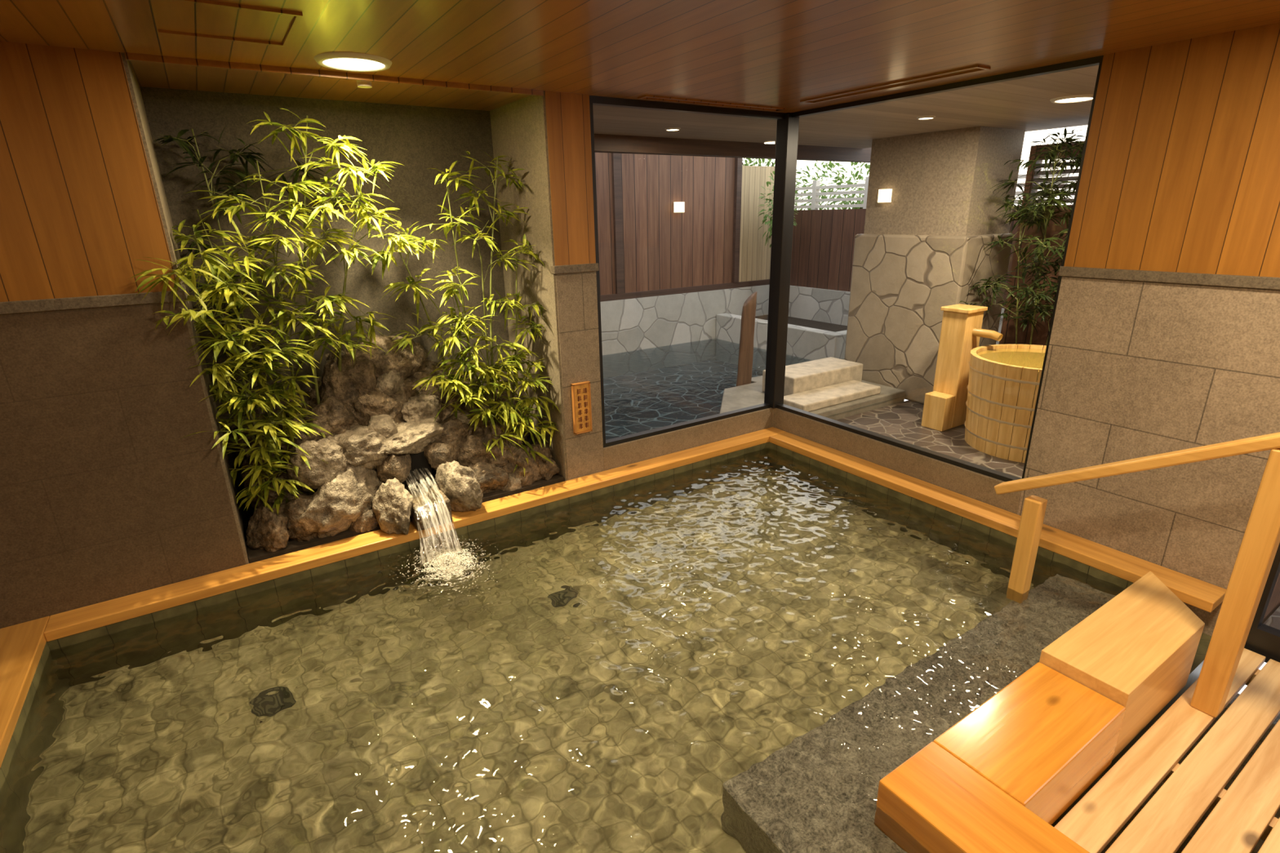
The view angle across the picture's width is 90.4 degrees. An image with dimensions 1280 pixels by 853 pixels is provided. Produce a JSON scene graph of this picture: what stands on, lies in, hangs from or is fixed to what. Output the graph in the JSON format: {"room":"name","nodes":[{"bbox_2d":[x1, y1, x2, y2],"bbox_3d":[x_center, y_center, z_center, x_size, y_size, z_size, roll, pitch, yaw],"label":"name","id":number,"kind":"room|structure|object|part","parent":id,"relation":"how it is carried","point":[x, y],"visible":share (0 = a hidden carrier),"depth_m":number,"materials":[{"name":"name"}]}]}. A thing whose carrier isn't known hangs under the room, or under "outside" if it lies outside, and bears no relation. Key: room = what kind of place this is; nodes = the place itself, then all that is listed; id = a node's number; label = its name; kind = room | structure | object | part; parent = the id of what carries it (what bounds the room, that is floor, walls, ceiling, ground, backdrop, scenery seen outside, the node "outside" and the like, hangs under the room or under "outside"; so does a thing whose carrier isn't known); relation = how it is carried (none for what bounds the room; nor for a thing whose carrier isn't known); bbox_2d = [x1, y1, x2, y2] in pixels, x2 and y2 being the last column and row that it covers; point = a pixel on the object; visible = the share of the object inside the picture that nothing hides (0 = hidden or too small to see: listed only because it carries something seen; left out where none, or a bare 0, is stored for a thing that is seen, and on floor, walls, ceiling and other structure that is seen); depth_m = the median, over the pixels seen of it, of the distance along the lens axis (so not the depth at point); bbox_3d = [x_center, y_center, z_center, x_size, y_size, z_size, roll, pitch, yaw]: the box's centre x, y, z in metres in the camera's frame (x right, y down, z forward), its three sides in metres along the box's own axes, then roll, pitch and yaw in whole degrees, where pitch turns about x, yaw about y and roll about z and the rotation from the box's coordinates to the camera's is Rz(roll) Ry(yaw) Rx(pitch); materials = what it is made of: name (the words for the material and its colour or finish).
{"room":"spa","nodes":[
{"label":"spa","id":0,"kind":"room"},
{"bbox_2d":[0,40,245,628],"bbox_3d":[-2.997,0.049,2.420,2.278,2.680,0.780,-13,22,-31],"label":"wall","id":1,"kind":"structure","parent":0,"point":[103,499],"depth_m":2.45,"materials":[{"name":"stone"}]},
{"bbox_2d":[0,289,186,314],"bbox_3d":[-2.788,-0.311,1.967,2.296,0.042,0.046,-13,22,-31],"label":"trim","id":2,"kind":"structure","parent":1,"relation":"attached to","point":[95,301],"depth_m":2.38,"materials":[{"name":"stone"}]},
{"bbox_2d":[124,52,543,96],"bbox_3d":[-1.166,-1.487,2.712,1.640,0.022,0.025,-13,22,-31],"label":"trim","id":3,"kind":"structure","parent":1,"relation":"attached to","point":[129,56],"depth_m":2.60,"materials":[{"name":"brown wood"}]},
{"bbox_2d":[120,52,249,564],"bbox_3d":[-2.031,-0.398,2.910,0.012,2.180,0.716,-13,22,-31],"label":"wall","id":4,"kind":"structure","parent":0,"point":[135,90],"depth_m":2.70,"materials":[{"name":"paint"}]},
{"bbox_2d":[139,86,512,509],"bbox_3d":[-1.554,-0.654,3.645,1.664,2.180,0.060,-13,22,-31],"label":"wall","id":5,"kind":"structure","parent":0,"point":[417,138],"depth_m":3.44,"materials":[{"name":"paint"}]},
{"bbox_2d":[489,90,604,480],"bbox_3d":[-0.559,-0.505,3.929,0.260,2.680,0.780,-13,22,-31],"label":"wall","id":6,"kind":"structure","parent":0,"point":[518,127],"depth_m":3.53,"materials":[{"name":"paint"}]},
{"bbox_2d":[550,262,599,274],"bbox_3d":[-0.354,-0.864,3.473,0.274,0.042,0.046,-13,22,-31],"label":"trim","id":7,"kind":"structure","parent":6,"relation":"attached to","point":[557,269],"depth_m":3.45,"materials":[{"name":"stone"}]},
{"bbox_2d":[570,381,592,435],"bbox_3d":[-0.339,-0.108,3.700,0.112,0.301,0.026,-13,22,-31],"label":"wooden sign","id":8,"kind":"object","parent":6,"relation":"attached to","point":[580,391],"visible":1,"depth_m":3.69,"materials":[{"name":"brown wood"}]},
{"bbox_2d":[0,0,1279,112],"bbox_3d":[-0.015,-0.844,0.567,5.680,0.080,6.550,-13,22,-31],"label":"ceiling","id":9,"kind":"structure","parent":0,"point":[771,53],"depth_m":2.23,"materials":[{"name":"brown wood"}]},
{"bbox_2d":[145,0,302,46],"bbox_3d":[-1.272,-1.236,1.949,0.380,0.008,0.420,-13,22,-31],"label":"access hatch","id":10,"kind":"object","parent":9,"relation":"in","point":[298,15],"depth_m":1.93,"materials":[{"name":"brown wood"}]},
{"bbox_2d":[313,52,391,71],"bbox_3d":[-1.108,-1.410,2.465,0.280,0.014,0.280,-13,22,-31],"label":"recessed light","id":11,"kind":"object","parent":9,"relation":"in","point":[344,61],"depth_m":2.44,"materials":[{"name":"white plastic"}]},
{"bbox_2d":[356,80,372,88],"bbox_3d":[-1.214,-1.512,2.800,0.060,0.030,0.060,-13,22,-31],"label":"recessed light","id":12,"kind":"object","parent":9,"relation":"in","point":[362,84],"visible":0.66,"depth_m":2.78,"materials":[{"name":"beige"}]},
{"bbox_2d":[637,94,786,111],"bbox_3d":[0.431,-1.818,3.581,1.010,0.008,0.080,-13,22,-31],"label":"ceiling vent","id":13,"kind":"object","parent":9,"relation":"in","point":[646,96],"depth_m":3.55,"materials":[{"name":"brown metal"}]},
{"bbox_2d":[800,64,991,103],"bbox_3d":[1.219,-1.698,3.178,0.105,0.008,1.020,-13,22,-31],"label":"ceiling vent","id":14,"kind":"object","parent":9,"relation":"in","point":[980,68],"depth_m":3.09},
{"bbox_2d":[603,359,762,439],"bbox_3d":[0.116,-0.067,6.214,4.240,0.070,3.195,-13,22,-31],"label":"floor","id":15,"kind":"structure","parent":0,"point":[651,399],"depth_m":6.92,"materials":[{"name":"grey stone"}]},
{"bbox_2d":[715,313,741,364],"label":"stone planter","id":16,"kind":"object","parent":15,"relation":"on","point":[727,325],"depth_m":8.28,"materials":[{"name":"stone"}]},
{"bbox_2d":[735,291,756,386],"bbox_3d":[0.969,-0.662,5.974,0.251,1.180,0.098,-13,22,-31],"label":"post","id":17,"kind":"object","parent":15,"relation":"on","point":[748,310],"visible":0.73,"depth_m":5.91,"materials":[{"name":"brown wood"}]},
{"bbox_2d":[751,315,768,371],"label":"stone planter","id":18,"kind":"object","parent":15,"relation":"on","point":[760,339],"depth_m":7.81,"materials":[{"name":"stone"}]},
{"bbox_2d":[757,170,799,248],"bbox_3d":[1.746,-2.293,8.147,0.551,1.867,0.533,-13,22,-31],"label":"shrub","id":19,"kind":"object","parent":18,"relation":"on","point":[765,217],"visible":0.27,"depth_m":7.96,"materials":[{"name":"green plant"}]},
{"bbox_2d":[720,375,905,420],"bbox_3d":[1.262,-0.143,5.731,1.916,0.320,1.185,-13,22,-31],"label":"stone platform","id":20,"kind":"object","parent":15,"relation":"on","point":[751,394],"visible":0.23,"depth_m":5.51,"materials":[{"name":"grey stone"}]},
{"bbox_2d":[761,356,862,395],"bbox_3d":[1.578,-0.448,5.801,0.900,0.199,0.385,-13,22,-31],"label":"step","id":21,"kind":"structure","parent":20,"relation":"on","point":[824,372],"depth_m":5.67,"materials":[{"name":"beige stone"}]},
{"bbox_2d":[783,380,880,411],"bbox_3d":[1.633,-0.266,5.460,0.970,0.069,0.300,-13,22,-31],"label":"step","id":22,"kind":"structure","parent":20,"relation":"on","point":[838,393],"depth_m":5.38,"materials":[{"name":"beige stone"}]},
{"bbox_2d":[785,316,847,365],"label":"stone planter","id":23,"kind":"object","parent":15,"relation":"on","point":[807,340],"depth_m":7.19,"materials":[{"name":"stone"}]},
{"bbox_2d":[600,284,769,377],"bbox_3d":[-0.432,-1.026,7.674,5.600,0.980,0.200,-13,22,-31],"label":"stone wall","id":24,"kind":"structure","parent":0,"point":[634,329],"depth_m":8.02,"materials":[{"name":"grey stone"}]},
{"bbox_2d":[594,152,734,295],"bbox_3d":[-0.784,-2.321,6.994,4.800,1.920,0.070,-13,22,-31],"label":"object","id":25,"kind":"structure","parent":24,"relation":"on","point":[664,248],"depth_m":7.68,"materials":[{"name":"brown wood"}]},
{"bbox_2d":[673,201,684,212],"bbox_3d":[0.466,-2.643,7.662,0.120,0.120,0.080,-13,22,-31],"label":"wall sconce","id":26,"kind":"object","parent":25,"relation":"attached to","point":[678,206],"visible":1,"depth_m":7.63,"materials":[{"name":"white"}]},
{"bbox_2d":[600,152,769,302],"bbox_3d":[-0.459,-2.372,7.128,5.500,1.920,0.050,-13,22,-31],"label":"wall frame","id":27,"kind":"object","parent":25,"relation":"attached to","point":[620,294],"visible":0.52,"depth_m":7.75,"materials":[{"name":"brown wood"}]},
{"bbox_2d":[738,165,774,281],"bbox_3d":[1.513,-2.654,8.483,0.700,1.520,0.060,-13,22,-31],"label":"panel","id":28,"kind":"object","parent":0,"point":[754,256],"depth_m":8.44,"materials":[{"name":"beige wood"}]},
{"bbox_2d":[592,65,1098,148],"bbox_3d":[1.752,-1.969,3.849,4.050,0.060,4.000,-13,22,-31],"label":"ceiling","id":29,"kind":"structure","parent":0,"point":[1024,104],"depth_m":4.26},
{"bbox_2d":[664,127,680,131],"bbox_3d":[0.238,-2.162,4.627,0.120,0.012,0.120,-13,22,-31],"label":"recessed light","id":30,"kind":"object","parent":29,"relation":"in","point":[671,129],"visible":1,"depth_m":4.59,"materials":[{"name":"beige"}]},
{"bbox_2d":[594,133,871,162],"bbox_3d":[0.640,-2.444,5.519,5.300,0.180,0.120,-13,22,-31],"label":"beam","id":31,"kind":"structure","parent":29,"relation":"attached to","point":[603,143],"depth_m":5.45,"materials":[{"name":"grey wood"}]},
{"bbox_2d":[916,115,935,119],"bbox_3d":[1.928,-2.082,4.287,0.120,0.012,0.120,-13,22,-31],"label":"recessed light","id":32,"kind":"object","parent":29,"relation":"in","point":[929,117],"visible":1,"depth_m":4.26,"materials":[{"name":"beige"}]},
{"bbox_2d":[1049,93,1093,103],"bbox_3d":[2.490,-1.878,3.648,0.240,0.012,0.240,-13,22,-31],"label":"recessed light","id":33,"kind":"object","parent":29,"relation":"in","point":[1076,98],"visible":0.85,"depth_m":3.63,"materials":[{"name":"beige"}]},
{"bbox_2d":[1055,97,1093,102],"bbox_3d":[2.490,-1.879,3.647,0.187,0.007,0.187,-13,22,-31],"label":"diffuser","id":34,"kind":"object","parent":33,"relation":"attached to","point":[1064,99],"depth_m":3.64,"materials":[{"name":"white plastic"}]},
{"bbox_2d":[788,285,1004,344],"bbox_3d":[2.926,-1.082,7.647,0.200,0.980,3.490,-13,22,-31],"label":"stone wall","id":35,"kind":"structure","parent":0,"point":[824,305],"depth_m":8.23,"materials":[{"name":"grey stone"}]},
{"bbox_2d":[790,205,1020,308],"bbox_3d":[2.893,-2.005,7.333,0.070,0.970,3.500,-13,22,-31],"label":"fence","id":36,"kind":"object","parent":35,"relation":"on","point":[824,240],"visible":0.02,"depth_m":8.04,"materials":[{"name":"brown wood"}]},
{"bbox_2d":[794,173,1068,209],"bbox_3d":[2.873,-2.629,7.118,0.070,0.350,3.500,-13,22,-31],"label":"lattice","id":37,"kind":"object","parent":36,"relation":"on","point":[815,187],"visible":0.2,"depth_m":7.78,"materials":[{"name":"beige wood"}]},
{"bbox_2d":[844,233,1013,404],"bbox_3d":[2.590,-1.030,5.858,0.710,1.430,1.090,-13,22,-31],"label":"wall pillar","id":38,"kind":"structure","parent":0,"point":[900,284],"depth_m":5.56,"materials":[{"name":"beige stone"}]},
{"bbox_2d":[877,188,892,202],"bbox_3d":[2.151,-2.023,5.574,0.060,0.110,0.110,-13,22,-31],"label":"wall sconce","id":39,"kind":"object","parent":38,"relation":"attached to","point":[885,195],"visible":1,"depth_m":5.55,"materials":[{"name":"white"}]},
{"bbox_2d":[863,125,1025,235],"bbox_3d":[2.597,-2.091,5.515,0.650,0.800,0.980,-13,22,-31],"label":"plaster","id":40,"kind":"object","parent":38,"relation":"on","point":[940,182],"depth_m":5.20,"materials":[{"name":"beige paint"}]},
{"bbox_2d":[835,400,1024,478],"bbox_3d":[3.067,0.250,4.657,3.160,0.250,2.700,-13,22,-31],"label":"floor","id":41,"kind":"structure","parent":0,"point":[902,421],"depth_m":4.91,"materials":[{"name":"stone"}]},
{"bbox_2d":[921,303,1003,431],"bbox_3d":[2.479,-0.435,4.877,0.365,0.930,0.422,-13,22,-31],"label":"spout","id":42,"kind":"object","parent":41,"relation":"on","point":[944,408],"visible":0.98,"depth_m":4.89,"materials":[{"name":"brown wood"}]},
{"bbox_2d":[964,343,1046,462],"bbox_3d":[2.793,-0.175,4.519,0.886,0.655,0.886,-13,22,-31],"label":"tub","id":43,"kind":"object","parent":41,"relation":"on","point":[1002,382],"visible":0.51,"depth_m":4.34,"materials":[{"name":"brown wood"}]},
{"bbox_3d":[3.105,-0.182,5.173,0.300,0.240,0.300,-13,22,-31],"label":"plant pot","id":44,"kind":"object","parent":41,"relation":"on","visible":0},
{"bbox_2d":[959,127,1086,389],"bbox_3d":[3.134,-1.210,4.798,0.790,1.928,1.042,-13,22,-31],"label":"bamboo plant","id":45,"kind":"object","parent":44,"relation":"in","point":[1028,212],"visible":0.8,"depth_m":4.75,"materials":[{"name":"green plant"}]},
{"bbox_2d":[999,141,1084,349],"bbox_3d":[3.879,-0.989,4.593,0.100,2.110,2.340,-13,22,-31],"label":"wall","id":46,"kind":"structure","parent":0,"point":[1040,338],"depth_m":5.33,"materials":[{"name":"brown wood"}]},
{"bbox_2d":[1030,161,1079,203],"bbox_3d":[3.492,-1.883,4.881,0.070,0.305,0.880,-13,22,-31],"label":"slats","id":47,"kind":"object","parent":46,"relation":"attached to","point":[1068,171],"visible":0.17,"depth_m":5.04,"materials":[{"name":"grey wood"}]},
{"bbox_2d":[1017,22,1279,635],"bbox_3d":[2.279,-0.168,2.759,0.280,2.680,0.865,-13,22,-31],"label":"wall","id":48,"kind":"structure","parent":0,"point":[1134,369],"depth_m":2.58,"materials":[{"name":"stone"}]},
{"bbox_2d":[603,407,1022,514],"bbox_3d":[0.876,0.407,3.697,1.550,0.445,1.875,-13,22,-31],"label":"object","id":49,"kind":"structure","parent":48,"relation":"attached to","point":[978,486],"depth_m":4.03,"materials":[{"name":"stone"}]},
{"bbox_2d":[589,95,785,447],"bbox_3d":[0.327,-0.926,3.960,1.410,1.935,0.050,-13,22,-31],"label":"frame","id":50,"kind":"object","parent":49,"relation":"on","point":[593,100],"visible":0.71,"depth_m":3.72,"materials":[{"name":"black metal"}]},
{"bbox_2d":[764,112,799,408],"bbox_3d":[0.960,-1.068,4.346,0.100,1.935,0.100,-13,22,-31],"label":"post","id":51,"kind":"object","parent":49,"relation":"on","point":[787,129],"visible":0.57,"depth_m":4.28,"materials":[{"name":"black metal"}]},
{"bbox_2d":[776,55,1103,481],"bbox_3d":[1.469,-0.834,3.620,0.050,1.935,1.735,-13,22,-31],"label":"frame","id":52,"kind":"object","parent":49,"relation":"on","point":[1096,60],"visible":0.55,"depth_m":3.29,"materials":[{"name":"black metal"}]},
{"bbox_2d":[1058,266,1279,289],"bbox_3d":[2.164,-0.598,2.548,0.066,0.042,0.875,-13,22,-31],"label":"trim","id":53,"kind":"structure","parent":48,"relation":"attached to","point":[1223,280],"depth_m":2.53,"materials":[{"name":"stone"}]},
{"bbox_2d":[1229,693,1279,724],"bbox_3d":[0.303,1.853,1.158,6.000,0.060,5.760,-13,22,-31],"label":"floor","id":54,"kind":"structure","parent":0,"point":[1277,718],"depth_m":2.74,"materials":[{"name":"black stone"}]},
{"bbox_2d":[1053,648,1279,852],"bbox_3d":[2.574,1.483,0.981,1.681,0.090,3.056,-13,22,-31],"label":"deck","id":55,"kind":"object","parent":54,"relation":"on","point":[1242,815],"visible":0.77,"depth_m":1.98,"materials":[{"name":"beige wood"}]},
{"bbox_2d":[994,431,1279,717],"bbox_3d":[1.943,0.480,2.228,0.075,1.040,1.397,-13,22,-31],"label":"handrail","id":56,"kind":"object","parent":55,"relation":"on","point":[1260,541],"visible":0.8,"depth_m":2.16,"materials":[{"name":"brown wood"}]},
{"bbox_3d":[1.651,0.553,2.727,0.065,0.535,0.065,-13,22,-31],"label":"post","id":57,"kind":"part","parent":56,"relation":"part of","materials":[{"name":"brown wood"}]},
{"bbox_3d":[1.918,0.215,2.171,0.075,0.500,1.323,-13,22,-31],"label":"rail","id":58,"kind":"part","parent":56,"relation":"part of","materials":[{"name":"brown wood"}]},
{"bbox_3d":[2.022,0.540,2.123,0.075,0.990,0.075,-13,22,-31],"label":"post","id":59,"kind":"part","parent":56,"relation":"part of","materials":[{"name":"brown wood"}]},
{"bbox_2d":[1262,572,1279,623],"bbox_3d":[3.682,-0.416,3.100,2.490,2.480,0.090,-13,22,-31],"label":"wall","id":60,"kind":"structure","parent":0,"point":[1274,602],"depth_m":2.83,"materials":[{"name":"brown wood"}]},
{"bbox_2d":[1263,606,1279,662],"bbox_3d":[4.162,1.194,1.938,1.500,0.150,3.090,-13,22,-31],"label":"floor","id":61,"kind":"structure","parent":0,"point":[1273,621],"depth_m":2.80,"materials":[{"name":"grey stone"}]},
{"bbox_3d":[-1.525,1.962,-0.067,1.440,0.580,5.768,-13,22,-31],"label":"floor","id":62,"kind":"structure","parent":0,"visible":0},
{"bbox_2d":[0,426,1279,852],"bbox_3d":[0.310,1.128,2.099,4.178,0.575,3.918,-13,22,-31],"label":"bath","id":63,"kind":"object","parent":62,"relation":"in","point":[770,640],"visible":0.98,"depth_m":2.24,"materials":[{"name":"tile"}]},
{"bbox_2d":[232,333,564,600],"bbox_3d":[-1.120,0.103,3.221,1.636,0.998,1.475,-13,22,-31],"label":"waterfall","id":64,"kind":"object","parent":63,"relation":"on","point":[391,465],"visible":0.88,"depth_m":3.29,"materials":[{"name":"stone"}]},
{"bbox_2d":[153,125,333,400],"bbox_3d":[-1.802,-0.578,3.200,0.722,1.727,0.393,-13,22,-31],"label":"bamboo plant","id":65,"kind":"object","parent":64,"relation":"on","point":[168,138],"visible":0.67,"depth_m":2.98,"materials":[{"name":"green plant"}]},
{"bbox_2d":[128,108,423,514],"bbox_3d":[-1.664,-0.438,3.013,0.819,1.937,1.282,12,22,34],"label":"bamboo plant","id":66,"kind":"object","parent":64,"relation":"on","point":[219,290],"visible":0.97,"depth_m":2.88,"materials":[{"name":"green plant"}]},
{"bbox_2d":[360,151,560,477],"bbox_3d":[-0.963,-0.549,3.415,0.915,1.794,0.636,-13,22,-31],"label":"bamboo plant","id":67,"kind":"object","parent":64,"relation":"on","point":[491,371],"visible":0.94,"depth_m":3.46,"materials":[{"name":"green plant"}]},
{"bbox_3d":[1.147,1.242,1.310,0.249,0.230,1.385,-13,22,-31],"label":"leg","id":68,"kind":"part","parent":63,"relation":"part of","materials":[{"name":"orange wood"}]},
{"bbox_3d":[3.727,0.505,0.666,0.280,2.680,1.900,-13,22,-31],"label":"wall","id":69,"kind":"structure","parent":0,"visible":0},
{"bbox_2d":[1244,542,1279,662],"bbox_3d":[2.782,-0.047,1.816,0.060,2.330,1.250,-13,22,-31],"label":"frame","id":70,"kind":"object","parent":69,"relation":"attached to","point":[1264,640],"visible":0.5,"depth_m":2.54,"materials":[{"name":"black"}]},
{"label":"outside","id":71,"kind":"structure","parent":0,"visible":0},
{"bbox_3d":[-1.070,-1.892,11.677,13.000,0.200,7.290,-13,22,-31],"label":"ground","id":72,"kind":"structure","parent":71,"visible":0},
{"bbox_2d":[742,158,800,208],"bbox_3d":[1.688,-2.805,9.579,1.614,2.765,1.159,-13,22,-31],"label":"shrub","id":73,"kind":"object","parent":72,"relation":"on","point":[750,161],"visible":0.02,"depth_m":9.03,"materials":[{"name":"green plant"}]},
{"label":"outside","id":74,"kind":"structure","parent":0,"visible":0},
{"bbox_3d":[6.002,-0.831,8.101,5.290,0.200,6.700,-13,22,-31],"label":"ground","id":75,"kind":"structure","parent":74,"visible":0},
{"bbox_2d":[794,160,870,209],"bbox_3d":[3.083,-2.479,8.812,1.441,2.585,3.327,-13,22,-31],"label":"shrub","id":76,"kind":"object","parent":75,"relation":"on","point":[830,164],"visible":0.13,"depth_m":8.84,"materials":[{"name":"green plant"}]}
]}

